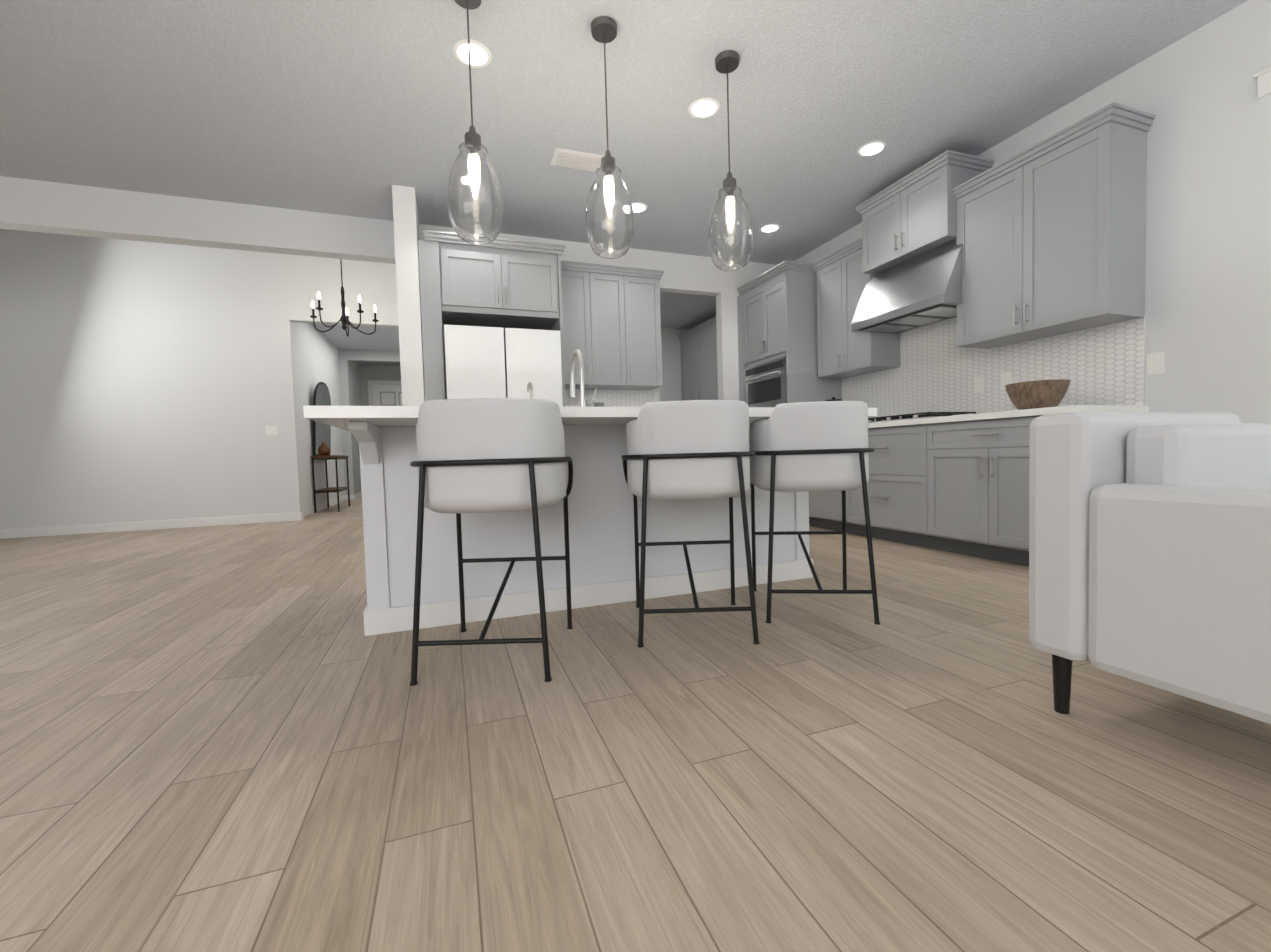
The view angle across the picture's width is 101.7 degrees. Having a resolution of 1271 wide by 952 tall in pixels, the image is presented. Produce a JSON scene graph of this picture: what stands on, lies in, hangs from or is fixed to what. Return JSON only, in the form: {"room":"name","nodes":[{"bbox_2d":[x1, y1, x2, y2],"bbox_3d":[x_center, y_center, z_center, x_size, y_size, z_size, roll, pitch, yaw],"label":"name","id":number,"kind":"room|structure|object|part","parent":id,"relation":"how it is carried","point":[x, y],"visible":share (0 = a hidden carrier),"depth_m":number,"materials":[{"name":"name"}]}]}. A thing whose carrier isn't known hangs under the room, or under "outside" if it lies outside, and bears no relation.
{"room":"kitchen","nodes":[
{"label":"kitchen","id":0,"kind":"room"},
{"bbox_2d":[0,176,395,263],"bbox_3d":[-6.128,-2.181,3.139,8.580,0.900,0.140,-3,3,-20],"label":"header","id":1,"kind":"object","parent":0,"point":[51,207],"depth_m":4.03,"materials":[{"name":"white paint"}]},
{"bbox_2d":[0,229,398,528],"bbox_3d":[-6.809,-1.020,5.759,8.980,3.400,0.120,-3,3,-20],"label":"wall","id":2,"kind":"structure","parent":0,"point":[145,381],"depth_m":6.10,"materials":[{"name":"white paint"}]},
{"bbox_2d":[265,426,276,434],"bbox_3d":[-4.581,-0.576,6.510,0.120,0.118,0.010,-3,3,-20],"label":"switch plate","id":3,"kind":"object","parent":2,"relation":"attached to","point":[271,430],"visible":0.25,"depth_m":6.50,"materials":[{"name":"white plastic"}]},
{"bbox_2d":[292,322,399,509],"bbox_3d":[-4.482,-0.989,9.369,2.040,2.900,5.080,-3,3,-20],"label":"wall","id":4,"kind":"structure","parent":0,"point":[319,357],"depth_m":8.84,"materials":[{"name":"white paint"}]},
{"bbox_2d":[0,492,361,538],"bbox_3d":[-3.882,0.653,3.190,12.600,0.105,17.200,-3,3,-20],"label":"baseboard","id":5,"kind":"structure","parent":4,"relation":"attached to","point":[115,527],"depth_m":6.16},
{"bbox_2d":[312,323,399,364],"bbox_3d":[-4.545,-2.489,9.362,2.040,0.100,5.200,-3,3,-20],"label":"ceiling","id":6,"kind":"structure","parent":0,"point":[383,338],"depth_m":9.11,"materials":[{"name":"white paint"}]},
{"bbox_2d":[360,364,400,405],"bbox_3d":[-5.324,-1.068,11.828,1.830,2.900,0.120,-3,3,-20],"label":"wall","id":7,"kind":"structure","parent":0,"point":[384,372],"depth_m":11.55,"materials":[{"name":"grey paint"}]},
{"bbox_2d":[368,380,401,405],"bbox_3d":[-5.255,-0.890,11.848,1.440,2.540,0.136,-3,3,-20],"label":"front door","id":8,"kind":"structure","parent":7,"relation":"in","point":[384,393],"depth_m":11.65,"materials":[{"name":"wood"}]},
{"bbox_2d":[392,185,424,405],"bbox_3d":[-1.704,-1.112,4.428,0.520,3.400,0.790,-3,3,-20],"label":"wall column","id":9,"kind":"structure","parent":0,"point":[406,227],"depth_m":3.98,"materials":[{"name":"white paint"}]},
{"bbox_2d":[419,224,775,401],"bbox_3d":[-0.083,-0.907,5.357,3.860,2.820,0.120,-3,3,-20],"label":"wall","id":10,"kind":"structure","parent":0,"point":[692,274],"depth_m":5.55,"materials":[{"name":"white paint"}]},
{"bbox_2d":[438,237,561,332],"bbox_3d":[-1.200,-1.608,4.519,0.940,0.554,0.647,-3,3,-20],"label":"upper cabinet","id":11,"kind":"object","parent":10,"relation":"attached to","point":[496,283],"depth_m":4.23,"materials":[{"name":"grey wood"}]},
{"bbox_2d":[554,265,633,392],"bbox_3d":[-0.440,-1.392,4.971,0.726,1.068,0.327,-3,3,-20],"label":"upper cabinet","id":12,"kind":"object","parent":10,"relation":"attached to","point":[605,320],"depth_m":4.84,"materials":[{"name":"grey wood"}]},
{"bbox_2d":[622,273,661,392],"bbox_3d":[-0.006,-1.406,5.128,0.426,1.059,0.327,-3,3,-20],"label":"upper cabinet","id":13,"kind":"object","parent":10,"relation":"attached to","point":[644,287],"depth_m":5.01,"materials":[{"name":"grey wood"}]},
{"bbox_2d":[0,0,1247,264],"bbox_3d":[-2.568,-2.047,-0.606,12.720,0.100,9.330,-3,3,-20],"label":"ceiling","id":14,"kind":"structure","parent":0,"point":[356,108],"depth_m":3.00,"materials":[{"name":"white paint"}]},
{"bbox_2d":[453,39,491,67],"bbox_3d":[-0.844,-2.181,2.679,0.192,0.006,0.192,-3,3,-20],"label":"recessed light","id":15,"kind":"object","parent":14,"relation":"in","point":[480,53],"visible":0.94,"depth_m":2.67,"materials":[{"name":"white plastic"}]},
{"bbox_2d":[447,0,502,244],"bbox_3d":[-0.740,-1.625,2.341,0.244,1.094,0.244,-3,3,-20],"label":"pendant light","id":16,"kind":"object","parent":14,"relation":"hanging from","point":[474,202],"visible":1,"depth_m":2.28,"materials":[{"name":"clear glass"}]},
{"bbox_3d":[-0.745,-1.800,2.333,0.132,0.744,0.132,-3,3,-20],"label":"socket cord","id":17,"kind":"part","parent":16,"relation":"part of","materials":[{"name":"grey metal"}]},
{"bbox_3d":[-0.730,-1.291,2.355,0.244,0.425,0.244,-3,3,-20],"label":"lamp shade","id":18,"kind":"part","parent":16,"relation":"part of","materials":[{"name":"clear glass"}]},
{"bbox_2d":[550,148,603,171],"bbox_3d":[-0.395,-2.230,3.670,0.380,0.018,0.200,-3,3,-20],"label":"ceiling vent","id":19,"kind":"object","parent":14,"relation":"in","point":[576,159],"visible":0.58,"depth_m":3.65,"materials":[{"name":"white metal"}]},
{"bbox_2d":[585,16,633,258],"bbox_3d":[-0.138,-1.652,2.558,0.244,1.094,0.244,-3,3,-20],"label":"pendant light","id":20,"kind":"object","parent":14,"relation":"hanging from","point":[609,220],"visible":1,"depth_m":2.49,"materials":[{"name":"clear glass"}]},
{"bbox_3d":[-0.143,-1.826,2.550,0.132,0.744,0.132,-3,3,-20],"label":"socket cord","id":21,"kind":"part","parent":20,"relation":"part of","materials":[{"name":"grey metal"}]},
{"bbox_3d":[-0.129,-1.317,2.572,0.244,0.425,0.244,-3,3,-20],"label":"lamp shade","id":22,"kind":"part","parent":20,"relation":"part of","materials":[{"name":"clear glass"}]},
{"bbox_2d":[632,202,647,212],"bbox_3d":[0.010,-2.279,4.401,0.192,0.006,0.192,-3,3,-20],"label":"recessed light","id":23,"kind":"object","parent":14,"relation":"in","point":[638,207],"visible":0.58,"depth_m":4.39,"materials":[{"name":"white plastic"}]},
{"bbox_2d":[688,98,719,118],"bbox_3d":[0.418,-2.238,3.156,0.192,0.006,0.192,-3,3,-20],"label":"recessed light","id":24,"kind":"object","parent":14,"relation":"in","point":[701,108],"visible":1,"depth_m":3.15,"materials":[{"name":"white plastic"}]},
{"bbox_2d":[708,50,753,270],"bbox_3d":[0.505,-1.680,2.790,0.244,1.094,0.244,-3,3,-20],"label":"pendant light","id":25,"kind":"object","parent":14,"relation":"hanging from","point":[730,236],"visible":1,"depth_m":2.73,"materials":[{"name":"clear glass"}]},
{"bbox_3d":[0.500,-1.855,2.783,0.132,0.744,0.132,-3,3,-20],"label":"socket cord","id":26,"kind":"part","parent":25,"relation":"part of","materials":[{"name":"grey metal"}]},
{"bbox_3d":[0.515,-1.346,2.804,0.244,0.425,0.244,-3,3,-20],"label":"lamp shade","id":27,"kind":"part","parent":25,"relation":"part of","materials":[{"name":"clear glass"}]},
{"bbox_2d":[759,224,779,232],"bbox_3d":[1.268,-2.336,4.886,0.192,0.006,0.192,-3,3,-20],"label":"recessed light","id":28,"kind":"object","parent":14,"relation":"in","point":[768,228],"visible":1,"depth_m":4.88,"materials":[{"name":"white plastic"}]},
{"bbox_2d":[857,141,886,156],"bbox_3d":[1.658,-2.294,3.635,0.192,0.006,0.192,-3,3,-20],"label":"recessed light","id":29,"kind":"object","parent":14,"relation":"in","point":[871,148],"visible":1,"depth_m":3.62,"materials":[{"name":"white plastic"}]},
{"bbox_2d":[0,497,1270,951],"bbox_3d":[-4.044,0.734,3.825,12.720,0.100,18.500,-3,3,-20],"label":"floor","id":30,"kind":"structure","parent":0,"point":[232,739],"depth_m":1.18,"materials":[{"name":"brown wood"}]},
{"bbox_2d":[311,382,349,512],"bbox_3d":[-4.750,-0.460,8.054,0.340,1.970,0.920,-3,3,-20],"label":"console table","id":31,"kind":"object","parent":30,"relation":"on","point":[321,441],"visible":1,"depth_m":7.79,"materials":[{"name":"black wood"}]},
{"bbox_3d":[-4.734,0.104,8.078,0.340,0.840,0.920,-3,3,-20],"label":"frame","id":32,"kind":"part","parent":31,"relation":"part of","materials":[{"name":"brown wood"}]},
{"bbox_2d":[410,398,572,685],"bbox_3d":[-0.513,0.199,1.917,0.614,0.926,0.649,-3,3,-20],"label":"stool","id":33,"kind":"object","parent":30,"relation":"on","point":[483,455],"visible":1,"depth_m":1.70,"materials":[{"name":"white fabric"}]},
{"bbox_3d":[-0.523,-0.073,1.931,0.532,0.384,0.526,-3,3,-20],"label":"tub seat","id":34,"kind":"part","parent":33,"relation":"part of","materials":[{"name":"white fabric"}]},
{"bbox_2d":[444,324,562,406],"bbox_3d":[-1.151,-0.322,4.539,0.920,1.780,0.685,-3,3,-20],"label":"refrigerator","id":35,"kind":"object","parent":30,"relation":"on","point":[489,362],"visible":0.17,"depth_m":4.18,"materials":[{"name":"white metal"}]},
{"bbox_2d":[335,421,812,635],"bbox_3d":[-0.154,0.178,2.752,2.278,0.875,1.048,-3,3,-20],"label":"kitchen island","id":36,"kind":"object","parent":30,"relation":"on","point":[601,532],"depth_m":2.45,"materials":[{"name":"white wood"}]},
{"bbox_2d":[303,406,419,426],"bbox_3d":[-0.919,-0.242,2.357,0.760,0.040,1.170,-3,3,-20],"label":"island countertop","id":37,"kind":"structure","parent":36,"relation":"on","point":[327,415],"depth_m":1.75,"materials":[{"name":"white stone"}]},
{"bbox_3d":[-0.054,0.187,2.476,2.278,0.875,0.460,-3,3,-20],"label":"seating panel","id":38,"kind":"part","parent":36,"relation":"part of","materials":[{"name":"white wood"}]},
{"bbox_2d":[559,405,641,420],"bbox_3d":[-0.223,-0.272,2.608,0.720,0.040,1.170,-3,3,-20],"label":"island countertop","id":39,"kind":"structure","parent":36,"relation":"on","point":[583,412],"depth_m":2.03,"materials":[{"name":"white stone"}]},
{"bbox_2d":[527,382,532,397],"bbox_3d":[-0.533,-0.381,2.628,0.044,0.193,0.119,-3,3,-20],"label":"faucet","id":40,"kind":"object","parent":39,"relation":"on","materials":[{"name":"silver metal"}]},
{"bbox_2d":[570,349,596,404],"bbox_3d":[-0.285,-0.486,2.768,0.110,0.377,0.257,-3,3,-20],"label":"faucet","id":41,"kind":"object","parent":39,"relation":"on","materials":[{"name":"silver metal"}]},
{"bbox_2d":[593,402,606,406],"bbox_3d":[-0.347,-0.545,4.954,0.202,0.312,0.176,-3,3,-20],"label":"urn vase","id":42,"kind":"object","parent":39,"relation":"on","point":[598,404],"visible":0.25,"depth_m":4.91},
{"bbox_2d":[748,407,876,420],"bbox_3d":[0.538,-0.306,2.882,0.900,0.040,1.170,-3,3,-20],"label":"island countertop","id":43,"kind":"structure","parent":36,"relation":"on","point":[755,413],"depth_m":2.28,"materials":[{"name":"white stone"}]},
{"bbox_2d":[621,400,759,647],"bbox_3d":[0.228,0.166,2.190,0.614,0.926,0.649,-3,3,-20],"label":"stool","id":44,"kind":"object","parent":30,"relation":"on","point":[687,449],"visible":1,"depth_m":1.97,"materials":[{"name":"white fabric"}]},
{"bbox_3d":[0.217,-0.106,2.203,0.532,0.384,0.526,-3,3,-20],"label":"tub seat","id":45,"kind":"part","parent":44,"relation":"part of","materials":[{"name":"white fabric"}]},
{"bbox_2d":[749,401,880,624],"bbox_3d":[0.799,0.141,2.392,0.648,0.926,0.674,-3,3,-20],"label":"stool","id":46,"kind":"object","parent":30,"relation":"on","point":[809,446],"visible":0.9,"depth_m":2.17,"materials":[{"name":"white fabric"}]},
{"bbox_3d":[0.792,-0.131,2.405,0.540,0.384,0.535,-3,3,-20],"label":"tub seat","id":47,"kind":"part","parent":46,"relation":"part of","materials":[{"name":"white fabric"}]},
{"bbox_2d":[737,102,1164,565],"bbox_3d":[1.990,-0.872,4.268,0.702,2.720,3.334,-3,3,-20],"label":"kitchen cabinets","id":48,"kind":"object","parent":30,"relation":"on","point":[939,305],"visible":0.79,"depth_m":3.51,"materials":[{"name":"grey wood"}]},
{"bbox_2d":[743,356,790,479],"bbox_3d":[1.313,-0.567,5.292,0.098,1.175,0.718,-3,3,-20],"label":"microwave","id":49,"kind":"object","parent":48,"relation":"in","point":[765,384],"depth_m":5.23,"materials":[{"name":"silver metal"}]},
{"bbox_2d":[825,397,841,400],"bbox_3d":[1.868,-0.596,4.882,0.154,0.292,0.154,-3,3,-20],"label":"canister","id":50,"kind":"object","parent":48,"relation":"on","point":[833,399],"visible":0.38,"depth_m":4.82,"materials":[{"name":"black metal"}]},
{"bbox_2d":[850,234,995,334],"bbox_3d":[2.172,-1.435,3.992,0.497,0.478,0.870,-3,3,-20],"label":"range hood","id":51,"kind":"object","parent":48,"relation":"attached to","point":[923,287],"depth_m":3.86,"materials":[{"name":"silver metal"}]},
{"bbox_2d":[1005,379,1070,409],"bbox_3d":[2.415,-0.474,3.115,0.357,0.165,0.326,-3,3,-20],"label":"bowl","id":52,"kind":"object","parent":48,"relation":"on","point":[1036,394],"visible":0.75,"depth_m":3.00,"materials":[{"name":"brown wood"}]},
{"bbox_2d":[1029,412,1270,723],"bbox_3d":[1.543,0.233,1.168,0.738,0.800,0.792,-3,3,-20],"label":"sofa","id":53,"kind":"object","parent":30,"relation":"on","point":[1150,548],"visible":1,"depth_m":1.22,"materials":[{"name":"white fabric"}]},
{"bbox_2d":[659,328,687,401],"bbox_3d":[-0.653,-0.979,7.457,3.500,2.820,0.120,-3,3,-20],"label":"wall","id":54,"kind":"structure","parent":0,"point":[670,389],"depth_m":7.79,"materials":[{"name":"white paint"}]},
{"bbox_2d":[660,292,715,329],"bbox_3d":[-0.319,-2.186,6.386,3.500,0.100,2.050,-3,3,-20],"label":"ceiling","id":55,"kind":"structure","parent":0,"point":[683,311],"depth_m":6.79,"materials":[{"name":"white paint"}]},
{"bbox_2d":[795,0,1270,424],"bbox_3d":[2.941,-0.890,2.846,0.120,2.820,12.000,-3,3,-20],"label":"wall","id":56,"kind":"structure","parent":0,"point":[1208,264],"depth_m":2.66,"materials":[{"name":"white paint"}]},
{"bbox_2d":[678,324,713,400],"bbox_3d":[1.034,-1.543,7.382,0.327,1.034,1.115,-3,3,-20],"label":"door","id":57,"kind":"structure","parent":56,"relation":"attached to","point":[699,373],"depth_m":7.36,"materials":[{"name":"grey wood"}]},
{"bbox_2d":[710,320,717,399],"bbox_3d":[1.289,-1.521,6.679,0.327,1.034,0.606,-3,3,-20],"label":"door frame","id":58,"kind":"structure","parent":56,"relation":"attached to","point":[713,329],"depth_m":6.88,"materials":[{"name":"grey wood"}]},
{"bbox_2d":[1254,67,1270,98],"bbox_3d":[3.263,-0.944,1.843,0.160,1.895,1.440,-3,3,-20],"label":"window","id":59,"kind":"structure","parent":56,"relation":"in","point":[1264,82],"depth_m":2.44,"materials":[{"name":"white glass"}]},
{"bbox_3d":[-6.349,-2.730,4.451,9.100,0.100,2.790,-3,3,-20],"label":"ceiling","id":60,"kind":"structure","parent":0,"visible":0},
{"bbox_2d":[310,259,378,336],"bbox_3d":[-3.335,-2.231,5.880,0.694,1.192,0.672,-3,3,-20],"label":"chandelier","id":61,"kind":"object","parent":60,"relation":"hanging from","point":[344,319],"visible":0.98,"depth_m":5.85,"materials":[{"name":"metal"}]}
]}

